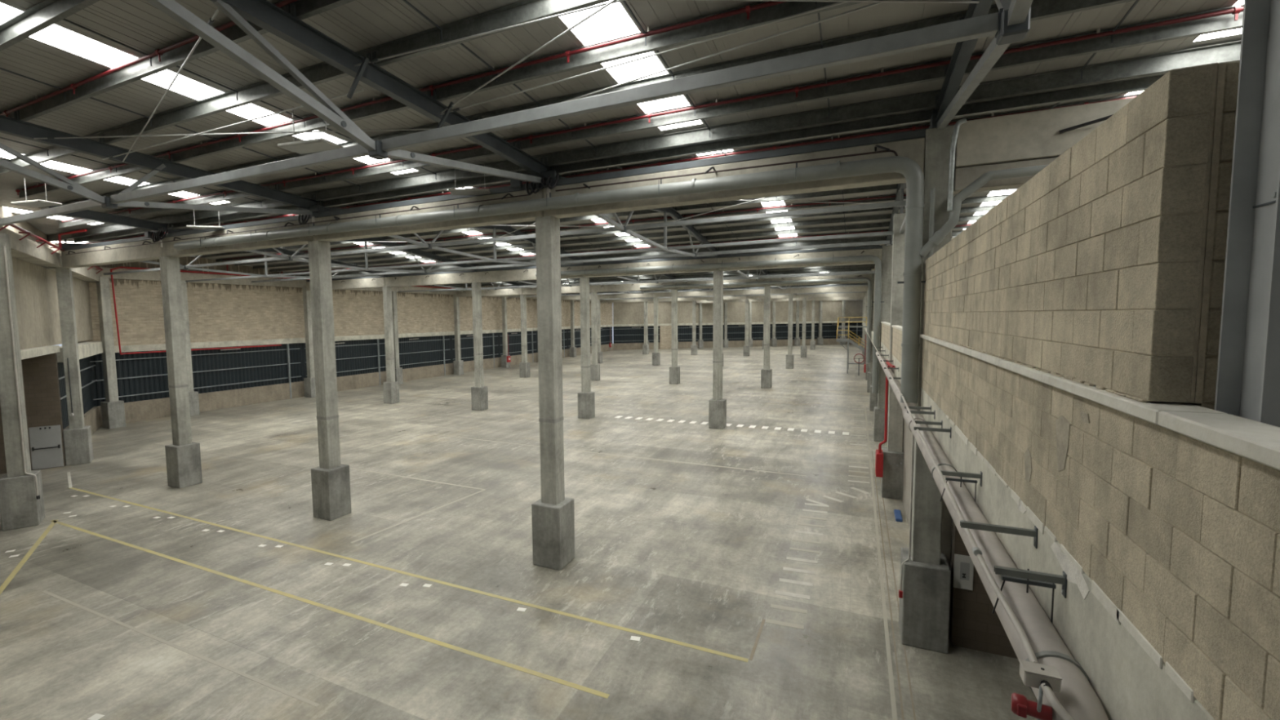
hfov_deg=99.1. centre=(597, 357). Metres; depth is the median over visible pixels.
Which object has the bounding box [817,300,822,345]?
wall column
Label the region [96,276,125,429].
wall column
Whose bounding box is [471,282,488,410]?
concrete column
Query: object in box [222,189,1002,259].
pipe
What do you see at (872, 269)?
wall
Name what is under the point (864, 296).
wall column
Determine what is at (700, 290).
roof truss
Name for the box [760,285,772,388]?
concrete column
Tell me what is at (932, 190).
conduit
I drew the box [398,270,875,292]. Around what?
tie beam
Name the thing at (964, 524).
wall bracket
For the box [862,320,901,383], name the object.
trim
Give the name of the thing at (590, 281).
roof truss
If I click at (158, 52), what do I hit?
pipe
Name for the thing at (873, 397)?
wall column
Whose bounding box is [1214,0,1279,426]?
steel column
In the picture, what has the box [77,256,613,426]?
wall
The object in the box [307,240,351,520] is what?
concrete column
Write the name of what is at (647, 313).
wall column
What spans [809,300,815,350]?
concrete column
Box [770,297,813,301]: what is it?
concrete beam
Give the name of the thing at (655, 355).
concrete column
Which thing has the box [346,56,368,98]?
strut
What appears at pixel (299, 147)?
diffuser
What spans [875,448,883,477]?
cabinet
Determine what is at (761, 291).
concrete beam
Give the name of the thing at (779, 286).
roof truss
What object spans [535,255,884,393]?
drain pipe
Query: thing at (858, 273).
tie beam
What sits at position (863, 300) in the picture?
wall column
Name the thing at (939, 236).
drain pipe
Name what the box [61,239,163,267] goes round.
concrete beam
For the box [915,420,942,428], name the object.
wall bracket
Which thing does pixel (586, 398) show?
concrete column
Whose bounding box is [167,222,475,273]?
roof truss
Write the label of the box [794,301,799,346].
wall column
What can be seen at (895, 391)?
drain pipe
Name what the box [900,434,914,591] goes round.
conduit
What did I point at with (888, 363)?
pipe
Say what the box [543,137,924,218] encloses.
concrete beam
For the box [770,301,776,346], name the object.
wall column
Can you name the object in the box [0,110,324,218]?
roof truss
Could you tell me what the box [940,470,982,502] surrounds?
wall bracket
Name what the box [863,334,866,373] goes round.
upper cabinet
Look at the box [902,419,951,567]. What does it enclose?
wall
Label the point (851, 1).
purlin
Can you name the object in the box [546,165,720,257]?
roof truss
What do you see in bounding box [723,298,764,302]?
concrete beam
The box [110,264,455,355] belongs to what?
pipe
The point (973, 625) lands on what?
wall
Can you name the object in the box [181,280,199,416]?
wall column
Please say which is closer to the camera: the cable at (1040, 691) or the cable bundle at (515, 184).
the cable at (1040, 691)
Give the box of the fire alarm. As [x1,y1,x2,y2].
[1010,692,1052,719]
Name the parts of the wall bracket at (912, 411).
arm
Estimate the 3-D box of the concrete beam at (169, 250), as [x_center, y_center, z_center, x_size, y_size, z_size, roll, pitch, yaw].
[-13.547,-4.390,20.206,8.950,0.750,0.740,1,5,25]
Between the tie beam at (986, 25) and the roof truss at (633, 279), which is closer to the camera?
the tie beam at (986, 25)
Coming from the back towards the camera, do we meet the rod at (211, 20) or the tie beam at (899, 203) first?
the tie beam at (899, 203)
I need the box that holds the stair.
[836,316,866,373]
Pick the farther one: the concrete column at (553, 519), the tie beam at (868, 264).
the tie beam at (868, 264)
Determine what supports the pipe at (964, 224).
hanging from the ceiling
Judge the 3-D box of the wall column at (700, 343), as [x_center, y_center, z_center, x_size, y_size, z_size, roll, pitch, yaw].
[21.823,-6.920,114.619,0.880,9.830,0.880,-2,4,-11]
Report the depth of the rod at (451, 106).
8.22 m
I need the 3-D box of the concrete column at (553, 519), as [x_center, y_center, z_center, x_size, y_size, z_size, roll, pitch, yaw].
[-1.268,0.986,14.949,0.880,9.500,0.880,1,5,25]
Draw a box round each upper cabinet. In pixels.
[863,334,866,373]
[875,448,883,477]
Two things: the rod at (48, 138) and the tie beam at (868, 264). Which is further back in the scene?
the tie beam at (868, 264)
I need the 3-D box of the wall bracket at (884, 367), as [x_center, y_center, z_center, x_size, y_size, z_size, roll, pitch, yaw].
[9.042,0.347,16.711,0.400,0.150,0.060,1,5,25]
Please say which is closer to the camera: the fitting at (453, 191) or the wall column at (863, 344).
the fitting at (453, 191)
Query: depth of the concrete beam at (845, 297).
102.52 m
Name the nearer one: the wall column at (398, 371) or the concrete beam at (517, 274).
the concrete beam at (517, 274)
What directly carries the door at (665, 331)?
in the wall at (628, 317)
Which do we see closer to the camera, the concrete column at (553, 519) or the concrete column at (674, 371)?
the concrete column at (553, 519)
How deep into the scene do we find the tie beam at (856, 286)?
66.40 m
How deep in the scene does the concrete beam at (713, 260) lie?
34.14 m
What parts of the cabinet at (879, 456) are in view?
cabinet door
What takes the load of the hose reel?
on the floor
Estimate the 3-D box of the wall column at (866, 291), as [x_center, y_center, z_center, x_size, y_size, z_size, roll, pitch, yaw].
[36.853,-4.369,74.093,0.820,10.400,0.880,1,5,25]
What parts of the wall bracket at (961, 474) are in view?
hanger rod, arm, rail, wall plate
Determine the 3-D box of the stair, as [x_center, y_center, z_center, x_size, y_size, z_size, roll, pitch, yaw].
[30.860,-1.567,64.245,4.624,6.430,5.405,1,5,25]
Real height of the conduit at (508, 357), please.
3.950 m
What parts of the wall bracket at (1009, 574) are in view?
rail, arm, wall plate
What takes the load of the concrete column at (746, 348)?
on the floor
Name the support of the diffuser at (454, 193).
attached to the fitting at (453, 191)
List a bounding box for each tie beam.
[0,8,1003,226]
[103,200,906,275]
[186,231,893,282]
[251,240,890,282]
[372,263,872,288]
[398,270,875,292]
[429,272,875,292]
[508,284,867,297]
[529,285,860,297]
[575,291,866,300]
[622,291,859,298]
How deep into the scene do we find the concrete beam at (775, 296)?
88.22 m
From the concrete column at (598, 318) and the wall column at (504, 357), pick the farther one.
the concrete column at (598, 318)
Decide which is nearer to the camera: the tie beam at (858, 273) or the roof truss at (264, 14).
the roof truss at (264, 14)
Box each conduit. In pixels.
[3,245,38,496]
[65,194,529,254]
[66,357,72,413]
[506,333,511,362]
[555,150,897,191]
[608,327,611,346]
[865,329,1038,663]
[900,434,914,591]
[928,188,935,257]
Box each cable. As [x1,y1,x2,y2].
[1036,685,1043,719]
[1040,683,1073,719]
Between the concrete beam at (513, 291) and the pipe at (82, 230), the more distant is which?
the concrete beam at (513, 291)
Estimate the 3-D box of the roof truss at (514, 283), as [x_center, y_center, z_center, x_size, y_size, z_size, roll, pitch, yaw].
[-12.719,-7.745,53.138,0.400,2.172,20.215,1,5,25]
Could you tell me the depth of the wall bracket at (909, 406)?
9.47 m
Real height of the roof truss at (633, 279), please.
2.172 m
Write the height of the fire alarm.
0.104 m
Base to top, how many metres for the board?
0.700 m
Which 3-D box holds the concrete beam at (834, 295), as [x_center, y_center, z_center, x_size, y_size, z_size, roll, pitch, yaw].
[36.949,-9.852,84.714,8.670,0.750,0.440,1,5,25]
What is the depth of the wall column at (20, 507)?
18.17 m
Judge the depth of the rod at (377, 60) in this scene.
7.83 m
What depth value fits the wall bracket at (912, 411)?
9.02 m
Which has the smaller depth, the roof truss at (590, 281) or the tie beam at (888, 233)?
the tie beam at (888, 233)
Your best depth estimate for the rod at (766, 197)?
18.97 m
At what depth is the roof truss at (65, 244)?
35.08 m
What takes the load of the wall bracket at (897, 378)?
attached to the trim at (895, 362)
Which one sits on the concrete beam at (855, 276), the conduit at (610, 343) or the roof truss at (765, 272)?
the roof truss at (765, 272)
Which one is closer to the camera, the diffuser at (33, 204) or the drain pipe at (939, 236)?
the drain pipe at (939, 236)
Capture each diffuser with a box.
[15,201,59,207]
[188,226,223,230]
[280,141,340,154]
[449,191,489,195]
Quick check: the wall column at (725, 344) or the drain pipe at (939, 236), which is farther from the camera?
the wall column at (725, 344)
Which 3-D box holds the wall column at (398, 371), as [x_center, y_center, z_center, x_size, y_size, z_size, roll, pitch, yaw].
[-21.399,-2.112,57.631,0.880,9.830,0.880,1,5,25]
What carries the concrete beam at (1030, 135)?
attached to the wall column at (924, 608)
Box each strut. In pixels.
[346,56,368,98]
[436,101,453,128]
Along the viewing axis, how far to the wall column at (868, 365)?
56.12 m
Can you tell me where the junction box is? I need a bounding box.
[1018,659,1062,693]
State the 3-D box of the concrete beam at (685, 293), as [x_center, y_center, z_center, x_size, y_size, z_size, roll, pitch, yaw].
[12.286,-8.764,74.350,8.950,0.750,0.440,1,5,25]
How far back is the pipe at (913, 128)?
14.16 m
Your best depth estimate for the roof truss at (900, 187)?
20.72 m
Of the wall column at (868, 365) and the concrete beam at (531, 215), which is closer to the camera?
the concrete beam at (531, 215)
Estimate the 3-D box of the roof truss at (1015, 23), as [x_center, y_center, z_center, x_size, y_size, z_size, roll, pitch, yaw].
[4.186,-4.209,5.368,0.400,1.890,12.209,1,5,25]
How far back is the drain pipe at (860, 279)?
48.41 m
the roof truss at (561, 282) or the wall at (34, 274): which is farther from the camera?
the roof truss at (561, 282)
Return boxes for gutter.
[62,124,953,250]
[306,244,884,281]
[561,283,867,294]
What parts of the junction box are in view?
box lid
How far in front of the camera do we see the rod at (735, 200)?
17.99 m
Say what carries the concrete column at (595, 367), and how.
on the floor
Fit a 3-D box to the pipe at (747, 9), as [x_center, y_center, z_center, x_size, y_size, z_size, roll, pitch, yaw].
[-2.726,-5.199,10.290,36.970,0.270,0.094,1,5,25]
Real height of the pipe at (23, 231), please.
0.427 m
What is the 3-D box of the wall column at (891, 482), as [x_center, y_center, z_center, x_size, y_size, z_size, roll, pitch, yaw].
[11.085,-0.006,20.084,0.820,10.400,0.880,1,5,25]
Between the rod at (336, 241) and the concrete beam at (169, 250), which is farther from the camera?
the rod at (336, 241)
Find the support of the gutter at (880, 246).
on the concrete beam at (376, 282)
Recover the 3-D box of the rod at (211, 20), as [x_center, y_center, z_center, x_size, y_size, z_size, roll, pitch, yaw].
[-8.311,-4.696,10.250,9.235,0.134,0.052,3,6,43]
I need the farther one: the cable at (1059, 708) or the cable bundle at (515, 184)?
the cable bundle at (515, 184)
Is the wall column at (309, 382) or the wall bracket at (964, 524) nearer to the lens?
the wall bracket at (964, 524)
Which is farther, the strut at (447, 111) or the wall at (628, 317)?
the wall at (628, 317)
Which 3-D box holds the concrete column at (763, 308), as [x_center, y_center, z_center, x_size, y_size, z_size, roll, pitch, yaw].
[33.580,-6.470,108.813,0.880,9.500,0.880,1,5,25]
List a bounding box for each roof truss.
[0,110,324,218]
[48,204,168,231]
[61,239,387,278]
[145,0,553,188]
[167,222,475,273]
[318,200,584,266]
[386,271,523,289]
[479,265,594,287]
[523,282,597,295]
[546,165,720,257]
[585,258,675,283]
[593,279,655,293]
[674,275,711,291]
[719,252,768,279]
[767,272,791,288]
[885,108,937,245]
[929,0,1032,129]
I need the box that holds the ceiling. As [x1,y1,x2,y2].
[0,0,1244,293]
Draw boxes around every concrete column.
[159,256,202,488]
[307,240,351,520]
[382,286,399,404]
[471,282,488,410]
[519,294,529,377]
[531,215,574,570]
[577,276,595,418]
[590,292,599,381]
[596,298,602,363]
[642,302,648,354]
[652,297,660,364]
[669,288,679,384]
[690,300,697,355]
[708,270,726,429]
[743,298,749,356]
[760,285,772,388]
[762,308,764,349]
[786,293,794,368]
[800,297,806,357]
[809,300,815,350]
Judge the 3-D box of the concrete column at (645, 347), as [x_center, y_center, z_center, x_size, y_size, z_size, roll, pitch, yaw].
[8.791,-5.385,98.510,0.880,9.500,0.880,1,5,25]
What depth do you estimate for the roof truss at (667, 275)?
45.35 m
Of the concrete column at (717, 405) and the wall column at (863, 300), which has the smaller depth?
the concrete column at (717, 405)
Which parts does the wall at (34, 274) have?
rail, rail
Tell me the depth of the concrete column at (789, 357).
68.75 m
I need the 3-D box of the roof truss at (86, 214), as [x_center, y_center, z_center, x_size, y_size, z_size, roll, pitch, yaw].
[-18.317,-5.255,20.579,0.170,0.520,3.618,1,5,25]
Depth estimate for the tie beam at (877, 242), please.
28.93 m
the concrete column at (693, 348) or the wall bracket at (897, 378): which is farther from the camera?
the concrete column at (693, 348)
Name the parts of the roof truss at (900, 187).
king post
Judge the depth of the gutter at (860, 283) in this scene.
70.89 m
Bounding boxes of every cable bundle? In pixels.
[144,227,168,247]
[297,204,319,226]
[510,169,559,197]
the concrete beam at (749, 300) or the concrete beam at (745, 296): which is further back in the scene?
the concrete beam at (749, 300)
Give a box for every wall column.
[0,232,44,531]
[55,260,93,466]
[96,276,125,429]
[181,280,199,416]
[302,286,315,397]
[391,291,403,384]
[453,293,463,374]
[501,296,510,367]
[569,299,576,357]
[647,312,648,344]
[697,302,703,348]
[722,302,728,347]
[748,302,752,346]
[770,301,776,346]
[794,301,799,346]
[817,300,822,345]
[840,300,845,344]
[861,299,863,346]
[862,292,866,358]
[862,296,864,343]
[862,296,865,354]
[863,291,867,363]
[865,362,870,380]
[866,274,874,392]
[869,385,878,411]
[873,244,892,441]
[880,213,906,499]
[898,124,954,653]
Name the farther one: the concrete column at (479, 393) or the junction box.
the concrete column at (479, 393)
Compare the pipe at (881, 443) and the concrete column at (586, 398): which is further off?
the concrete column at (586, 398)
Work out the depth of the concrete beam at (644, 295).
78.00 m
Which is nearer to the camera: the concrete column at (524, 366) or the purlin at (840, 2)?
the purlin at (840, 2)
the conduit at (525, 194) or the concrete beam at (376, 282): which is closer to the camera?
the conduit at (525, 194)
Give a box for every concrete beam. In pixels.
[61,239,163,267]
[162,218,313,257]
[306,277,385,290]
[313,188,543,241]
[384,271,475,286]
[456,288,522,297]
[474,266,583,282]
[522,285,592,294]
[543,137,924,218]
[560,294,597,300]
[582,257,717,277]
[592,281,674,292]
[597,293,655,298]
[600,298,644,302]
[644,297,693,302]
[655,290,713,297]
[674,278,767,289]
[693,295,746,300]
[696,300,713,302]
[717,248,882,271]
[723,288,791,295]
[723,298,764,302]
[746,293,804,298]
[767,274,871,286]
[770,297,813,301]
[791,285,867,293]
[804,292,865,297]
[813,296,863,300]
[953,157,1057,194]
[954,97,1133,169]
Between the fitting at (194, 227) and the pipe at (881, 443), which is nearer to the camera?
the pipe at (881, 443)
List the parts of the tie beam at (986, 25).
plate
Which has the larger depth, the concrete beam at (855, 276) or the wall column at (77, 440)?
the concrete beam at (855, 276)
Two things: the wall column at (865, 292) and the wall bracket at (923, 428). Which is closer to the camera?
the wall bracket at (923, 428)
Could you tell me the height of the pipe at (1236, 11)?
0.270 m
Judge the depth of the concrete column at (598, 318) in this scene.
80.28 m
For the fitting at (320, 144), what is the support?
hanging from the ceiling
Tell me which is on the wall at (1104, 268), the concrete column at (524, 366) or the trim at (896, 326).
the trim at (896, 326)
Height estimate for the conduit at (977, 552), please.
0.324 m
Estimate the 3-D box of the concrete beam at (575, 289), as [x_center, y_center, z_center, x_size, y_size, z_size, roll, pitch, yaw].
[-4.468,-7.484,60.062,8.950,0.750,0.740,1,5,25]
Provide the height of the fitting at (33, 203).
0.782 m
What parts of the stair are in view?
post, post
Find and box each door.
[28,425,63,470]
[659,325,671,349]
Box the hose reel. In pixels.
[853,353,864,375]
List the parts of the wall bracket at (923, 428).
arm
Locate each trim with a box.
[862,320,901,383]
[880,321,902,330]
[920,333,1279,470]
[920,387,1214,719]
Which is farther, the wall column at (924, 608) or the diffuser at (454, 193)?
the diffuser at (454, 193)
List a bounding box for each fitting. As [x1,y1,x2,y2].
[10,179,62,207]
[186,209,224,230]
[277,110,343,154]
[448,165,490,195]
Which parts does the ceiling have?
skylight panel, skylight panel, roof panel, roof panel, roof panel, roof panel, roof panel, skylight panel, skylight panel, roof panel, roof panel, roof panel, roof panel, roof panel, roof panel, roof panel, skylight panel, skylight panel, roof panel, roof panel, roof panel, roof panel, roof panel, roof panel, roof panel, roof panel, roof panel, roof panel, roof panel, roof panel, roof panel, roof panel, roof panel, roof panel, skylight panel, roof panel, roof panel, skylight panel, roof panel, roof panel, roof panel, roof panel, roof panel, roof panel, roof panel, roof panel, roof panel, roof panel, roof panel, roof panel, skylight panel, skylight panel, roof panel, roof panel, roof panel, roof panel, roof panel, roof panel, roof panel, roof panel, roof panel, roof panel, roof panel, skylight panel, skylight panel, skylight panel, roof panel, roof panel, roof panel, roof panel, roof panel, roof panel, roof panel, skylight panel, roof panel, roof panel, roof panel, roof panel, roof panel, skylight panel, roof panel, roof panel, roof panel, roof panel, roof panel, roof panel, roof panel, roof panel, roof panel, roof panel, roof panel, roof panel, roof panel, roof panel, skylight panel, roof panel, roof panel, roof panel, roof panel, skylight panel, roof panel, skylight panel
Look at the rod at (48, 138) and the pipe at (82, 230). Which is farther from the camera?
the pipe at (82, 230)
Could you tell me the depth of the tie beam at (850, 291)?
85.43 m
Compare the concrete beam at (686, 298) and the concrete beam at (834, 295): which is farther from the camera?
the concrete beam at (686, 298)
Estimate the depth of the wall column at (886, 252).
28.80 m
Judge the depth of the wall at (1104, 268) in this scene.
2.59 m
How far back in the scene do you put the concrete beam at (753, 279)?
52.02 m
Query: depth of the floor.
15.05 m
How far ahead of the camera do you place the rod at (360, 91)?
10.88 m
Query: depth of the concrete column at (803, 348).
86.73 m
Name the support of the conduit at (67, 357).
attached to the wall column at (77, 440)
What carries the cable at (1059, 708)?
attached to the junction box
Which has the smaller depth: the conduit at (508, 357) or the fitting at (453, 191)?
the fitting at (453, 191)
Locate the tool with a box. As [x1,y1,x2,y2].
[893,509,902,521]
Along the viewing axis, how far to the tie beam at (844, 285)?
61.98 m
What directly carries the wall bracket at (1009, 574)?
attached to the wall at (1104, 268)
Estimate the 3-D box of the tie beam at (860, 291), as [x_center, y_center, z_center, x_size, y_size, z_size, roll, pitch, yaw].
[16.542,-9.378,83.380,44.660,0.160,0.160,1,5,25]
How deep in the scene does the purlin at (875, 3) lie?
8.07 m
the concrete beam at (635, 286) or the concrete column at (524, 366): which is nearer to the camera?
the concrete beam at (635, 286)
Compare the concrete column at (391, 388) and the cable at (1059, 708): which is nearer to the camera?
the cable at (1059, 708)
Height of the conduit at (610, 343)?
3.950 m
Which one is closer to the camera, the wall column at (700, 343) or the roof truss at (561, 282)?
the roof truss at (561, 282)
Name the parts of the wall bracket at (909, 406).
arm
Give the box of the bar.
[1058,114,1113,133]
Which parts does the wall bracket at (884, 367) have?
arm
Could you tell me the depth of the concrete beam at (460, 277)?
41.87 m
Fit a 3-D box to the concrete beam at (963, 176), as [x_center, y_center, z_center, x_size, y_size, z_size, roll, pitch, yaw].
[11.604,-3.346,8.457,10.240,0.420,0.400,1,5,25]
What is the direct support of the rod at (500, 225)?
attached to the roof truss at (507, 229)
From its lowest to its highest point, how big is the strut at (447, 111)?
0.535 m
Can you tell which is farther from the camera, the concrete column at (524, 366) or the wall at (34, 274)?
the concrete column at (524, 366)
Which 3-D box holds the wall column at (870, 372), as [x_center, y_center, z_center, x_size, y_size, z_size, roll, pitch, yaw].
[23.969,-2.188,47.089,0.820,10.400,0.880,1,5,25]
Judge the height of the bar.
0.299 m
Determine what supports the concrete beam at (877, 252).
on the concrete column at (717, 405)
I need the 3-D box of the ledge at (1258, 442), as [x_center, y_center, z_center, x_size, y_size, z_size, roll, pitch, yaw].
[2.122,0.312,1.540,0.222,0.065,20.550,1,5,25]
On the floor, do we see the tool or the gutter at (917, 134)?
the tool
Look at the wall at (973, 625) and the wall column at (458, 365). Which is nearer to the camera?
the wall at (973, 625)
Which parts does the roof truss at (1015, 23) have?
node plate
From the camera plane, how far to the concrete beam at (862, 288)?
66.42 m
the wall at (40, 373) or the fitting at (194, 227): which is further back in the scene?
the wall at (40, 373)
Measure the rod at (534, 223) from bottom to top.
0.024 m
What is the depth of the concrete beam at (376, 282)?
45.27 m
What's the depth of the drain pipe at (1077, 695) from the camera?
3.59 m
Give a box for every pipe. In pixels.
[0,0,297,116]
[0,217,102,273]
[15,0,786,195]
[57,229,87,248]
[61,5,1244,222]
[81,96,1136,244]
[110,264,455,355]
[173,155,925,403]
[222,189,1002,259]
[294,224,970,272]
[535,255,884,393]
[640,277,873,363]
[875,351,902,408]
[878,365,890,453]
[885,361,895,367]
[901,402,1108,719]
[919,164,1048,257]
[946,117,966,211]
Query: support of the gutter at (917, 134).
on the concrete beam at (143, 252)
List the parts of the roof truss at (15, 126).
bolt plate, node plate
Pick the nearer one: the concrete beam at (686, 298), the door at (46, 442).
the door at (46, 442)
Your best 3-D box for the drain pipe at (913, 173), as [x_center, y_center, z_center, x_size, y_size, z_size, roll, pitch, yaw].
[-4.926,-1.854,15.992,25.300,5.000,0.341,1,5,25]
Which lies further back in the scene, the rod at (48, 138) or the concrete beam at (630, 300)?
the concrete beam at (630, 300)
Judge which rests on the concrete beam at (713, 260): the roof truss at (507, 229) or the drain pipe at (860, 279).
the roof truss at (507, 229)
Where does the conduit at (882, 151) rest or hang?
attached to the concrete beam at (913, 149)
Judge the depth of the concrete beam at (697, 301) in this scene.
113.43 m
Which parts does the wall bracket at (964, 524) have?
arm, wall plate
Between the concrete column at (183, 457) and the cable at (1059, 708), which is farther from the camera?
the concrete column at (183, 457)
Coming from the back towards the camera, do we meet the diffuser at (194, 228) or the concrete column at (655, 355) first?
the concrete column at (655, 355)
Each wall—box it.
[0,205,102,435]
[0,352,66,474]
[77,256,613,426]
[613,299,862,350]
[871,244,884,330]
[880,60,1279,719]
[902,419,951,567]
[948,521,1017,658]
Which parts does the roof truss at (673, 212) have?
node plate, king post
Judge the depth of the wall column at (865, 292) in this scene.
82.94 m
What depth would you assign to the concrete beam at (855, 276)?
48.39 m
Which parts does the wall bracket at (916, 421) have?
arm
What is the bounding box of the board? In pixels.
[953,554,973,590]
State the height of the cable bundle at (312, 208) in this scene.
0.770 m
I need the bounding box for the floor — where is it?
[0,343,1037,719]
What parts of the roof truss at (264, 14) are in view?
bolt plate, node plate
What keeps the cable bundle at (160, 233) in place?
attached to the roof truss at (86, 214)
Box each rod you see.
[33,128,435,139]
[102,89,364,159]
[122,8,219,162]
[336,240,481,243]
[354,0,625,66]
[440,0,617,113]
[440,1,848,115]
[498,222,535,237]
[499,225,606,226]
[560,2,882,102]
[673,196,768,221]
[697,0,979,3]
[734,200,870,204]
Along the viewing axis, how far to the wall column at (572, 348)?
93.46 m
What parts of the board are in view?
printed frame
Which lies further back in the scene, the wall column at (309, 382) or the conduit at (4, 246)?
the wall column at (309, 382)
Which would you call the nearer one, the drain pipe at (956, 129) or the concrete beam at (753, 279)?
the drain pipe at (956, 129)
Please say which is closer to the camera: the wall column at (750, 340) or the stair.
the stair
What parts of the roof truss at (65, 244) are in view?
king post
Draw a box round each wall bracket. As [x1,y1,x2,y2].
[884,367,898,371]
[888,377,901,379]
[904,405,931,411]
[906,409,935,419]
[914,426,951,438]
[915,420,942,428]
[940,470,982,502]
[960,520,1038,548]
[991,564,1066,623]
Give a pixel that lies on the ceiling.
(47, 46)
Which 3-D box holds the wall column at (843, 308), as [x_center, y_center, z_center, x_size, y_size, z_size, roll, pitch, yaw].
[54.926,-7.841,121.313,0.880,9.830,0.880,-2,4,-11]
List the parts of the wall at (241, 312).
rail, rail, rail, rail, rail, rail, post, rail, rail, rail, post, rail, rail, rail, post, post, post, post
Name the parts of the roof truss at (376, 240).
king post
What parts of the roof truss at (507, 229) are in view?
king post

